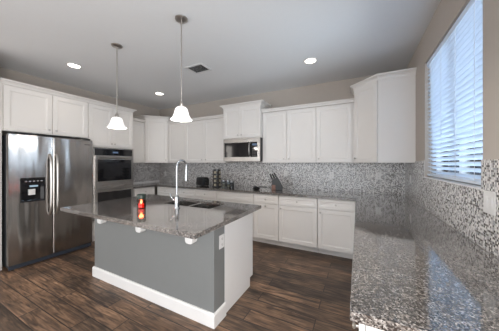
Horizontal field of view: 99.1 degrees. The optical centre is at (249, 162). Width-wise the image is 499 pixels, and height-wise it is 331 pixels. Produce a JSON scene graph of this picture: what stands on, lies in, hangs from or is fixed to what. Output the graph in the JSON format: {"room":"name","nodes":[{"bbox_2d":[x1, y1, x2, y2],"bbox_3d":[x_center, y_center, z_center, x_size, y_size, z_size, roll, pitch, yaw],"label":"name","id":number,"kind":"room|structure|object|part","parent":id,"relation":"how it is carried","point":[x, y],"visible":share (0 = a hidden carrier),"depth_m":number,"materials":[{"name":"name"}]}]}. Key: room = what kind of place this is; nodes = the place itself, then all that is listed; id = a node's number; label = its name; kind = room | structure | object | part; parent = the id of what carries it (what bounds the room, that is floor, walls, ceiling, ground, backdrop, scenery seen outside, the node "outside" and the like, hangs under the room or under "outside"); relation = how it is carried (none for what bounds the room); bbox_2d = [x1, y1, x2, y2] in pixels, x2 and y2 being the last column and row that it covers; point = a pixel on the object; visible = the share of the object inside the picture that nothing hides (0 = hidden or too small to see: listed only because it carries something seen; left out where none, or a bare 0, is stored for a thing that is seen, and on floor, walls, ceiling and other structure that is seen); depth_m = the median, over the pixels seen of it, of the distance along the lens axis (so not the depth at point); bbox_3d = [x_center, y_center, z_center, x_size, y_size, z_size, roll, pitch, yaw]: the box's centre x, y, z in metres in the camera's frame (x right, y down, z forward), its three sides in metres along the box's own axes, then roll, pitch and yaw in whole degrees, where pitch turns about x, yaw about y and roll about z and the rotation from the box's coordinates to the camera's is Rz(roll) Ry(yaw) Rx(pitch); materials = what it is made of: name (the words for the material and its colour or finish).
{"room":"kitchen","nodes":[
{"label":"kitchen","id":0,"kind":"room"},
{"bbox_2d":[0,67,159,194],"bbox_3d":[-3.219,-0.016,4.388,0.150,2.846,3.160,0,0,27],"label":"wall","id":1,"kind":"structure","parent":0,"point":[4,73],"depth_m":4.03,"materials":[{"name":"beige paint"}]},
{"bbox_2d":[2,84,87,138],"bbox_3d":[-3.278,-0.736,3.365,0.648,0.615,0.992,0,0,27],"label":"upper cabinet","id":2,"kind":"object","parent":1,"relation":"attached to","point":[24,111],"visible":1,"depth_m":3.15,"materials":[{"name":"white wood"}]},
{"bbox_3d":[-3.130,-0.733,3.025,0.019,0.596,0.501,0,0,27],"label":"door","id":3,"kind":"part","parent":2,"relation":"part of","materials":[{"name":"white wood"}]},
{"bbox_2d":[0,78,136,112],"bbox_3d":[-3.078,-1.075,3.748,0.665,0.060,1.899,0,0,27],"label":"crown molding","id":4,"kind":"structure","parent":2,"relation":"attached to","point":[2,80],"depth_m":3.31,"materials":[{"name":"white wood"}]},
{"bbox_3d":[-2.906,-0.733,3.463,0.019,0.596,0.473,0,0,27],"label":"door","id":5,"kind":"part","parent":2,"relation":"part of","materials":[{"name":"white wood"}]},
{"bbox_2d":[132,118,145,162],"bbox_3d":[-2.683,-0.498,4.823,0.390,0.990,0.478,0,0,27],"label":"upper cabinet","id":6,"kind":"object","parent":1,"relation":"attached to","point":[138,148],"visible":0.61,"depth_m":4.84,"materials":[{"name":"white wood"}]},
{"bbox_3d":[-2.531,-0.968,4.746,0.049,0.051,0.472,0,0,27],"label":"crown","id":7,"kind":"part","parent":6,"relation":"part of","materials":[{"name":"white wood"}]},
{"bbox_2d":[133,180,158,183],"bbox_3d":[-2.695,0.479,5.215,0.014,0.028,1.150,0,0,27],"label":"trim","id":8,"kind":"structure","parent":1,"relation":"attached to","point":[155,180],"depth_m":5.35,"materials":[{"name":"grey stone"}]},
{"bbox_2d":[133,163,159,181],"bbox_3d":[-2.700,0.235,5.230,0.008,0.516,1.172,0,0,27],"label":"backsplash","id":9,"kind":"structure","parent":1,"relation":"attached to","point":[142,172],"depth_m":5.39,"materials":[{"name":"tile"}]},
{"bbox_2d":[0,241,358,330],"bbox_3d":[-3.050,1.447,1.010,8.050,0.080,9.420,0,0,27],"label":"floor","id":10,"kind":"structure","parent":0,"point":[290,289],"depth_m":2.21,"materials":[{"name":"brown wood"}]},
{"bbox_2d":[0,83,1,270],"bbox_3d":[-3.526,0.181,2.919,0.623,2.448,0.020,0,0,27],"label":"end panel","id":11,"kind":"object","parent":10,"relation":"on","point":[0,83],"visible":1,"depth_m":2.78,"materials":[{"name":"white wood"}]},
{"bbox_2d":[2,132,91,270],"bbox_3d":[-3.177,0.504,3.314,0.844,1.804,0.970,0,0,27],"label":"refrigerator","id":12,"kind":"object","parent":10,"relation":"on","point":[42,175],"visible":1,"depth_m":3.02,"materials":[{"name":"silver metal"}]},
{"bbox_3d":[-3.019,0.477,2.937,0.070,1.710,0.442,0,0,27],"label":"door","id":13,"kind":"part","parent":12,"relation":"part of","materials":[{"name":"silver metal"}]},
{"bbox_3d":[-2.875,0.312,3.074,0.088,0.897,0.031,0,0,27],"label":"handle","id":14,"kind":"part","parent":12,"relation":"part of","materials":[{"name":"silver metal"}]},
{"bbox_3d":[-2.842,0.312,3.139,0.088,0.897,0.031,0,0,27],"label":"handle","id":15,"kind":"part","parent":12,"relation":"part of","materials":[{"name":"silver metal"}]},
{"bbox_3d":[-2.796,0.477,3.371,0.070,1.710,0.522,0,0,27],"label":"door","id":16,"kind":"part","parent":12,"relation":"part of","materials":[{"name":"silver metal"}]},
{"bbox_2d":[80,103,132,240],"bbox_3d":[-2.867,0.181,4.179,0.658,2.449,0.819,0,0,27],"label":"oven tower","id":17,"kind":"object","parent":10,"relation":"on","point":[99,117],"visible":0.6,"depth_m":3.95,"materials":[{"name":"white wood"}]},
{"bbox_3d":[-2.607,1.169,4.048,0.019,0.245,0.813,0,0,27],"label":"drawer","id":18,"kind":"part","parent":17,"relation":"part of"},
{"bbox_3d":[-2.700,-0.672,3.866,0.019,0.718,0.406,0,0,27],"label":"door","id":19,"kind":"part","parent":17,"relation":"part of","materials":[{"name":"white wood"}]},
{"bbox_2d":[92,147,132,220],"bbox_3d":[-2.785,0.374,4.166,0.646,1.310,0.756,0,0,27],"label":"double oven","id":20,"kind":"object","parent":17,"relation":"in","point":[112,168],"visible":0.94,"depth_m":3.98,"materials":[{"name":"silver metal"}]},
{"bbox_3d":[-2.556,0.737,4.049,0.030,0.550,0.700,0,0,27],"label":"oven door","id":21,"kind":"part","parent":20,"relation":"part of","materials":[{"name":"silver metal"}]},
{"bbox_3d":[-2.556,0.157,4.049,0.030,0.570,0.700,0,0,27],"label":"oven door","id":22,"kind":"part","parent":20,"relation":"part of","materials":[{"name":"silver metal"}]},
{"bbox_3d":[-2.566,-0.200,4.054,0.008,0.123,0.696,0,0,27],"label":"control panel","id":23,"kind":"part","parent":20,"relation":"part of","materials":[{"name":"black glass"}]},
{"bbox_3d":[-2.521,0.490,4.031,0.053,0.026,0.640,0,0,27],"label":"handle","id":24,"kind":"part","parent":20,"relation":"part of","materials":[{"name":"silver metal"}]},
{"bbox_3d":[-2.521,-0.100,4.031,0.053,0.026,0.640,0,0,27],"label":"handle","id":25,"kind":"part","parent":20,"relation":"part of","materials":[{"name":"silver metal"}]},
{"bbox_3d":[-2.514,-0.672,4.230,0.019,0.718,0.403,0,0,27],"label":"door","id":26,"kind":"part","parent":17,"relation":"part of","materials":[{"name":"white wood"}]},
{"bbox_2d":[133,187,154,196],"bbox_3d":[-2.530,0.971,4.760,0.648,0.871,0.496,0,0,27],"label":"base cabinet","id":27,"kind":"object","parent":10,"relation":"on","point":[149,190],"visible":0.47,"depth_m":4.61,"materials":[{"name":"white wood"}]},
{"bbox_2d":[60,194,260,328],"bbox_3d":[-0.982,0.950,2.419,1.936,0.913,1.132,0,0,27],"label":"kitchen island","id":28,"kind":"object","parent":10,"relation":"on","point":[170,258],"visible":0.98,"depth_m":2.12,"materials":[{"name":"grey paint"}]},
{"bbox_3d":[-1.084,1.345,2.303,1.860,0.121,0.184,0,0,27],"label":"baseboard","id":29,"kind":"part","parent":28,"relation":"part of","materials":[{"name":"white paint"}]},
{"bbox_3d":[-1.080,0.970,2.310,1.828,0.871,0.168,0,0,27],"label":"panel","id":30,"kind":"part","parent":28,"relation":"part of","materials":[{"name":"grey paint"}]},
{"bbox_2d":[60,194,260,238],"bbox_3d":[-0.978,0.513,2.417,1.927,0.040,1.132,0,0,27],"label":"island countertop","id":31,"kind":"structure","parent":28,"relation":"on","point":[158,215],"depth_m":2.07,"materials":[{"name":"stone"}]},
{"bbox_2d":[137,194,145,208],"bbox_3d":[-1.185,0.417,2.331,0.093,0.150,0.093,0,0,27],"label":"candle jar","id":32,"kind":"object","parent":31,"relation":"on","point":[139,196],"visible":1,"depth_m":2.30,"materials":[{"name":"red glass"}]},
{"bbox_2d":[169,160,187,208],"bbox_3d":[-0.774,0.227,2.342,0.198,0.531,0.108,0,0,-24],"label":"kitchen faucet","id":33,"kind":"object","parent":31,"relation":"on","point":[176,206],"visible":1,"depth_m":2.31,"materials":[{"name":"silver metal"}]},
{"bbox_2d":[168,200,220,208],"bbox_3d":[-0.670,0.607,2.581,0.701,0.200,0.311,0,0,27],"label":"sink","id":34,"kind":"object","parent":31,"relation":"in","point":[183,203],"visible":0.16,"depth_m":2.69,"materials":[{"name":"metal"}]},
{"bbox_3d":[-0.832,0.607,2.664,0.338,0.200,0.311,0,0,27],"label":"bowl","id":35,"kind":"part","parent":34,"relation":"part of","materials":[{"name":"metal"}]},
{"bbox_3d":[-0.509,0.607,2.499,0.338,0.200,0.311,0,0,27],"label":"bowl","id":36,"kind":"part","parent":34,"relation":"part of","materials":[{"name":"metal"}]},
{"bbox_2d":[219,234,223,249],"bbox_3d":[-0.249,0.707,1.917,0.008,0.120,0.078,0,0,27],"label":"outlet plate","id":37,"kind":"object","parent":28,"relation":"attached to","point":[221,237],"visible":1,"depth_m":1.91,"materials":[{"name":"white plastic"}]},
{"bbox_3d":[-0.103,0.970,2.235,0.016,0.872,0.585,0,0,27],"label":"panel","id":38,"kind":"part","parent":28,"relation":"part of","materials":[{"name":"white paint"}]},
{"bbox_2d":[157,187,174,196],"bbox_3d":[-1.731,0.971,5.004,0.555,0.871,0.648,0,0,27],"label":"base cabinet","id":39,"kind":"object","parent":10,"relation":"on","point":[164,191],"visible":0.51,"depth_m":4.75,"materials":[{"name":"white wood"}]},
{"bbox_2d":[175,188,194,198],"bbox_3d":[-1.237,0.971,4.751,0.542,0.871,0.648,0,0,27],"label":"base cabinet","id":40,"kind":"object","parent":10,"relation":"on","point":[185,193],"visible":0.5,"depth_m":4.47,"materials":[{"name":"white wood"}]},
{"bbox_2d":[195,189,216,200],"bbox_3d":[-0.750,0.971,4.502,0.542,0.871,0.648,0,0,27],"label":"base cabinet","id":41,"kind":"object","parent":10,"relation":"on","point":[199,194],"visible":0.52,"depth_m":4.23,"materials":[{"name":"white wood"}]},
{"bbox_3d":[-0.880,1.004,4.247,0.538,0.599,0.019,0,0,27],"label":"door","id":42,"kind":"part","parent":41,"relation":"part of","materials":[{"name":"white wood"}]},
{"bbox_2d":[217,191,255,240],"bbox_3d":[-0.149,0.971,4.194,0.795,0.871,0.648,0,0,27],"label":"base cabinet","id":43,"kind":"object","parent":10,"relation":"on","point":[235,197],"visible":0.19,"depth_m":3.90,"materials":[{"name":"white wood"}]},
{"bbox_3d":[-0.280,0.623,3.939,0.791,0.144,0.019,0,0,27],"label":"drawer","id":44,"kind":"part","parent":43,"relation":"part of","materials":[{"name":"white wood"}]},
{"bbox_3d":[-0.102,1.004,3.849,0.392,0.599,0.019,0,0,27],"label":"door","id":45,"kind":"part","parent":43,"relation":"part of","materials":[{"name":"white wood"}]},
{"bbox_2d":[254,194,279,245],"bbox_3d":[0.412,0.971,3.907,0.453,0.871,0.648,0,0,27],"label":"base cabinet","id":46,"kind":"object","parent":10,"relation":"on","point":[266,219],"visible":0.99,"depth_m":3.65,"materials":[{"name":"white wood"}]},
{"bbox_3d":[0.281,0.623,3.652,0.449,0.144,0.019,0,0,27],"label":"drawer","id":47,"kind":"part","parent":46,"relation":"part of","materials":[{"name":"white wood"}]},
{"bbox_2d":[279,195,318,252],"bbox_3d":[0.895,0.971,3.660,0.620,0.871,0.648,0,0,27],"label":"base cabinet","id":48,"kind":"object","parent":10,"relation":"on","point":[298,216],"visible":0.95,"depth_m":3.40,"materials":[{"name":"white wood"}]},
{"bbox_3d":[0.764,0.623,3.405,0.616,0.144,0.019,0,0,27],"label":"drawer","id":49,"kind":"part","parent":48,"relation":"part of","materials":[{"name":"white wood"}]},
{"bbox_2d":[318,198,355,258],"bbox_3d":[1.406,0.971,3.399,0.517,0.871,0.648,0,0,27],"label":"base cabinet","id":50,"kind":"object","parent":10,"relation":"on","point":[336,218],"visible":0.94,"depth_m":3.14,"materials":[{"name":"white wood"}]},
{"bbox_3d":[1.276,0.623,3.143,0.513,0.144,0.019,0,0,27],"label":"drawer","id":51,"kind":"part","parent":50,"relation":"part of","materials":[{"name":"white wood"}]},
{"bbox_2d":[352,321,382,330],"bbox_3d":[0.791,0.971,0.873,0.666,0.871,0.617,0,0,27],"label":"base cabinet","id":52,"kind":"object","parent":10,"relation":"on","point":[361,327],"visible":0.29,"depth_m":0.73,"materials":[{"name":"white wood"}]},
{"bbox_2d":[133,181,498,330],"bbox_3d":[-0.742,0.513,3.078,5.407,0.040,3.218,0,0,27],"label":"countertop","id":53,"kind":"structure","parent":52,"relation":"on","point":[412,270],"depth_m":0.99,"materials":[{"name":"stone"}]},
{"bbox_2d":[196,177,208,185],"bbox_3d":[-1.013,0.399,4.624,0.176,0.188,0.305,0,0,-39],"label":"toaster","id":54,"kind":"object","parent":53,"relation":"on","point":[202,181],"visible":1,"depth_m":4.54,"materials":[{"name":"black plastic"}]},
{"bbox_2d":[212,169,220,186],"bbox_3d":[-0.674,0.310,4.389,0.180,0.365,0.180,0,0,27],"label":"spice rack","id":55,"kind":"object","parent":53,"relation":"on","point":[213,169],"visible":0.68,"depth_m":4.37,"materials":[{"name":"black plastic"}]},
{"bbox_2d":[272,177,282,190],"bbox_3d":[0.503,0.376,3.850,0.194,0.233,0.121,0,0,12],"label":"knife block","id":56,"kind":"object","parent":53,"relation":"on","point":[276,184],"visible":0.96,"depth_m":3.80,"materials":[{"name":"black plastic"}]},
{"bbox_3d":[0.489,0.752,0.983,0.028,0.029,0.029,0,0,27],"label":"knob","id":57,"kind":"part","parent":52,"relation":"part of","materials":[{"name":"silver metal"}]},
{"bbox_3d":[0.528,0.623,1.007,0.019,0.144,0.613,0,0,27],"label":"drawer","id":58,"kind":"part","parent":52,"relation":"part of","materials":[{"name":"white wood"}]},
{"bbox_2d":[0,0,440,109],"bbox_3d":[-3.050,-1.489,1.010,8.050,0.100,9.420,0,0,27],"label":"ceiling","id":59,"kind":"structure","parent":0,"point":[250,47],"depth_m":2.50,"materials":[{"name":"paint"}]},
{"bbox_2d":[65,62,82,68],"bbox_3d":[-2.589,-1.434,3.139,0.200,0.008,0.200,0,0,27],"label":"recessed light","id":60,"kind":"object","parent":59,"relation":"in","point":[72,65],"visible":1,"depth_m":3.13,"materials":[{"name":"white plastic"}]},
{"bbox_2d":[107,43,126,128],"bbox_3d":[-1.623,-0.934,2.606,0.210,1.008,0.210,0,0,27],"label":"pendant light","id":61,"kind":"object","parent":59,"relation":"hanging from","point":[116,122],"visible":1,"depth_m":2.60,"materials":[{"name":"white glass"}]},
{"bbox_3d":[-1.623,-0.495,2.606,0.210,0.131,0.210,0,0,27],"label":"lamp shade","id":62,"kind":"part","parent":61,"relation":"part of","materials":[{"name":"white glass"}]},
{"bbox_3d":[-1.623,-1.010,2.606,0.012,0.814,0.012,0,0,27],"label":"rod","id":63,"kind":"part","parent":61,"relation":"part of","materials":[{"name":"silver metal"}]},
{"bbox_2d":[170,15,191,121],"bbox_3d":[-0.680,-0.934,2.123,0.210,1.008,0.210,0,0,27],"label":"pendant light","id":64,"kind":"object","parent":59,"relation":"hanging from","point":[181,114],"visible":1,"depth_m":2.10,"materials":[{"name":"white glass"}]},
{"bbox_3d":[-0.680,-0.495,2.123,0.210,0.131,0.210,0,0,27],"label":"lamp shade","id":65,"kind":"part","parent":64,"relation":"part of","materials":[{"name":"white glass"}]},
{"bbox_3d":[-0.680,-1.010,2.123,0.012,0.814,0.012,0,0,27],"label":"rod","id":66,"kind":"part","parent":64,"relation":"part of","materials":[{"name":"silver metal"}]},
{"bbox_2d":[185,63,211,73],"bbox_3d":[-0.775,-1.431,3.239,0.320,0.013,0.260,0,0,27],"label":"ceiling vent","id":67,"kind":"object","parent":59,"relation":"in","point":[198,68],"visible":1,"depth_m":3.23,"materials":[{"name":"white metal"}]},
{"bbox_2d":[303,57,317,63],"bbox_3d":[0.855,-1.434,2.989,0.200,0.008,0.200,0,0,27],"label":"recessed light","id":68,"kind":"object","parent":59,"relation":"in","point":[310,60],"visible":1,"depth_m":2.98,"materials":[{"name":"white plastic"}]},
{"bbox_2d":[160,75,397,194],"bbox_3d":[0.005,-0.016,4.598,5.800,2.846,0.150,0,0,27],"label":"wall","id":69,"kind":"structure","parent":0,"point":[335,90],"depth_m":4.12,"materials":[{"name":"beige paint"}]},
{"bbox_2d":[134,115,173,162],"bbox_3d":[-2.265,-0.553,5.240,0.753,1.100,0.754,0,0,27],"label":"upper cabinet","id":70,"kind":"object","parent":69,"relation":"attached to","point":[156,127],"visible":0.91,"depth_m":5.04,"materials":[{"name":"white wood"}]},
{"bbox_3d":[-2.232,-1.067,5.137,1.066,0.072,0.299,0,0,-18],"label":"crown","id":71,"kind":"part","parent":70,"relation":"part of","materials":[{"name":"white wood"}]},
{"bbox_3d":[-2.201,-0.517,5.041,0.477,1.021,0.019,0,0,-18],"label":"door","id":72,"kind":"part","parent":70,"relation":"part of","materials":[{"name":"white wood"}]},
{"bbox_2d":[168,122,184,162],"bbox_3d":[-1.651,-0.471,5.143,0.538,0.937,0.368,0,0,27],"label":"upper cabinet","id":73,"kind":"object","parent":69,"relation":"attached to","point":[176,131],"visible":0.69,"depth_m":5.01,"materials":[{"name":"white wood"}]},
{"bbox_2d":[185,118,233,162],"bbox_3d":[-0.912,-0.471,4.765,1.109,0.937,0.368,0,0,27],"label":"upper cabinet","id":74,"kind":"object","parent":69,"relation":"attached to","point":[203,138],"visible":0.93,"depth_m":4.62,"materials":[{"name":"white wood"}]},
{"bbox_2d":[166,114,222,123],"bbox_3d":[-1.236,-0.968,4.727,1.652,0.051,0.049,0,0,27],"label":"crown molding","id":75,"kind":"structure","parent":74,"relation":"attached to","point":[221,115],"depth_m":4.61,"materials":[{"name":"white wood"}]},
{"bbox_3d":[-1.230,-0.468,4.763,0.545,0.921,0.019,0,0,27],"label":"door","id":76,"kind":"part","parent":74,"relation":"part of","materials":[{"name":"white wood"}]},
{"bbox_3d":[-0.734,-0.468,4.509,0.560,0.921,0.019,0,0,27],"label":"door","id":77,"kind":"part","parent":74,"relation":"part of","materials":[{"name":"white wood"}]},
{"bbox_2d":[220,100,271,138],"bbox_3d":[-0.076,-0.813,4.275,0.938,0.670,0.477,0,0,27],"label":"upper cabinet","id":78,"kind":"object","parent":69,"relation":"attached to","point":[244,119],"visible":0.99,"depth_m":4.08,"materials":[{"name":"white wood"}]},
{"bbox_3d":[-0.354,-0.776,4.208,0.380,0.583,0.019,0,0,27],"label":"door","id":79,"kind":"part","parent":78,"relation":"part of","materials":[{"name":"white wood"}]},
{"bbox_2d":[223,137,262,161],"bbox_3d":[-0.080,-0.249,4.255,0.798,0.444,0.497,0,0,27],"label":"microwave","id":80,"kind":"object","parent":78,"relation":"attached to","point":[241,149],"visible":0.97,"depth_m":4.07,"materials":[{"name":"silver metal"}]},
{"bbox_3d":[-0.239,-0.253,4.140,0.578,0.280,0.027,0,0,27],"label":"door glass","id":81,"kind":"part","parent":80,"relation":"part of","materials":[{"name":"black glass"}]},
{"bbox_3d":[0.087,-0.253,3.973,0.146,0.280,0.027,0,0,27],"label":"control panel","id":82,"kind":"part","parent":80,"relation":"part of","materials":[{"name":"black glass"}]},
{"bbox_3d":[-0.076,-1.113,4.275,0.938,0.070,0.477,0,0,27],"label":"crown","id":83,"kind":"part","parent":78,"relation":"part of","materials":[{"name":"white wood"}]},
{"bbox_3d":[0.010,-0.776,4.021,0.430,0.583,0.019,0,0,27],"label":"door","id":84,"kind":"part","parent":78,"relation":"part of","materials":[{"name":"white wood"}]},
{"bbox_2d":[160,162,404,194],"bbox_3d":[-0.013,0.235,4.518,5.440,0.516,0.008,0,0,27],"label":"backsplash","id":85,"kind":"structure","parent":69,"relation":"attached to","point":[348,177],"depth_m":3.96,"materials":[{"name":"tile"}]},
{"bbox_2d":[263,107,315,162],"bbox_3d":[0.748,-0.471,3.915,0.969,0.937,0.368,0,0,27],"label":"upper cabinet","id":86,"kind":"object","parent":69,"relation":"attached to","point":[289,136],"visible":0.99,"depth_m":3.76,"materials":[{"name":"white wood"}]},
{"bbox_3d":[0.455,-0.468,3.901,0.460,0.921,0.019,0,0,27],"label":"door","id":87,"kind":"part","parent":86,"relation":"part of","materials":[{"name":"white wood"}]},
{"bbox_3d":[0.888,-0.468,3.679,0.505,0.921,0.019,0,0,27],"label":"door","id":88,"kind":"part","parent":86,"relation":"part of","materials":[{"name":"white wood"}]},
{"bbox_2d":[262,98,353,112],"bbox_3d":[0.923,-0.968,3.622,1.547,0.051,0.049,0,0,27],"label":"crown molding","id":89,"kind":"structure","parent":86,"relation":"attached to","point":[350,100],"depth_m":3.57,"materials":[{"name":"white wood"}]},
{"bbox_2d":[329,172,333,178],"bbox_3d":[1.450,0.217,3.759,0.072,0.115,0.008,0,0,27],"label":"outlet plate","id":90,"kind":"object","parent":69,"relation":"attached to","point":[331,174],"visible":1,"depth_m":3.76,"materials":[{"name":"white plastic"}]},
{"bbox_2d":[316,103,353,162],"bbox_3d":[1.438,-0.471,3.562,0.569,0.937,0.368,0,0,27],"label":"upper cabinet","id":91,"kind":"object","parent":69,"relation":"attached to","point":[334,123],"visible":0.98,"depth_m":3.42,"materials":[{"name":"white wood"}]},
{"bbox_2d":[376,172,380,179],"bbox_3d":[2.081,0.212,3.436,0.072,0.115,0.008,0,0,27],"label":"outlet plate","id":92,"kind":"object","parent":69,"relation":"attached to","point":[378,175],"visible":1,"depth_m":3.43,"materials":[{"name":"white plastic"}]},
{"bbox_2d":[350,67,416,162],"bbox_3d":[1.905,-0.598,3.135,0.760,1.190,0.703,0,0,27],"label":"upper cabinet","id":93,"kind":"object","parent":69,"relation":"attached to","point":[384,103],"visible":1,"depth_m":2.84,"materials":[{"name":"white wood"}]},
{"bbox_3d":[1.678,-0.560,3.085,0.019,1.106,0.401,0,0,-17],"label":"door","id":94,"kind":"part","parent":93,"relation":"part of","materials":[{"name":"white wood"}]},
{"bbox_3d":[1.788,-1.155,3.091,0.332,0.077,1.035,0,0,-20],"label":"crown","id":95,"kind":"part","parent":93,"relation":"part of","materials":[{"name":"white wood"}]},
{"bbox_2d":[406,0,498,258],"bbox_3d":[0.427,-0.016,-0.769,0.160,2.846,9.020,0,0,27],"label":"wall","id":96,"kind":"structure","parent":0,"point":[447,12],"depth_m":1.65,"materials":[{"name":"beige paint"}]},
{"bbox_2d":[405,159,498,258],"bbox_3d":[1.443,0.235,1.402,0.008,0.516,4.212,0,0,27],"label":"backsplash","id":97,"kind":"structure","parent":96,"relation":"attached to","point":[460,207],"depth_m":1.47,"materials":[{"name":"tile"}]},
{"bbox_2d":[424,177,480,189],"bbox_3d":[1.668,0.155,1.780,0.072,0.006,1.216,0,0,27],"label":"trim","id":98,"kind":"structure","parent":96,"relation":"attached to","point":[433,178],"depth_m":1.57,"materials":[{"name":"white paint"}]},
{"bbox_2d":[427,0,482,184],"bbox_3d":[1.685,-0.476,1.772,0.057,1.225,1.204,0,0,27],"label":"window blind","id":99,"kind":"object","parent":96,"relation":"attached to","point":[456,66],"visible":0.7,"depth_m":1.63,"materials":[{"name":"white plastic"}]},
{"bbox_3d":[1.685,0.126,1.772,0.052,0.020,1.196,0,0,27],"label":"rail","id":100,"kind":"part","parent":99,"relation":"part of","materials":[{"name":"white"}]},
{"bbox_3d":[1.474,-0.461,1.359,0.057,1.165,0.003,0,0,27],"label":"ladder cord","id":101,"kind":"part","parent":99,"relation":"part of","materials":[{"name":"white fabric"}]},
{"bbox_2d":[436,133,482,180],"bbox_3d":[1.754,-0.470,1.737,0.050,1.245,1.220,0,0,27],"label":"window","id":102,"kind":"structure","parent":96,"relation":"in","point":[453,171],"depth_m":1.74,"materials":[{"name":"white paint"}]},
{"bbox_2d":[483,190,495,215],"bbox_3d":[1.311,0.217,1.166,0.010,0.125,0.116,0,0,27],"label":"switch plate","id":103,"kind":"object","parent":96,"relation":"attached to","point":[489,198],"visible":1,"depth_m":1.15,"materials":[{"name":"white plastic"}]}
]}

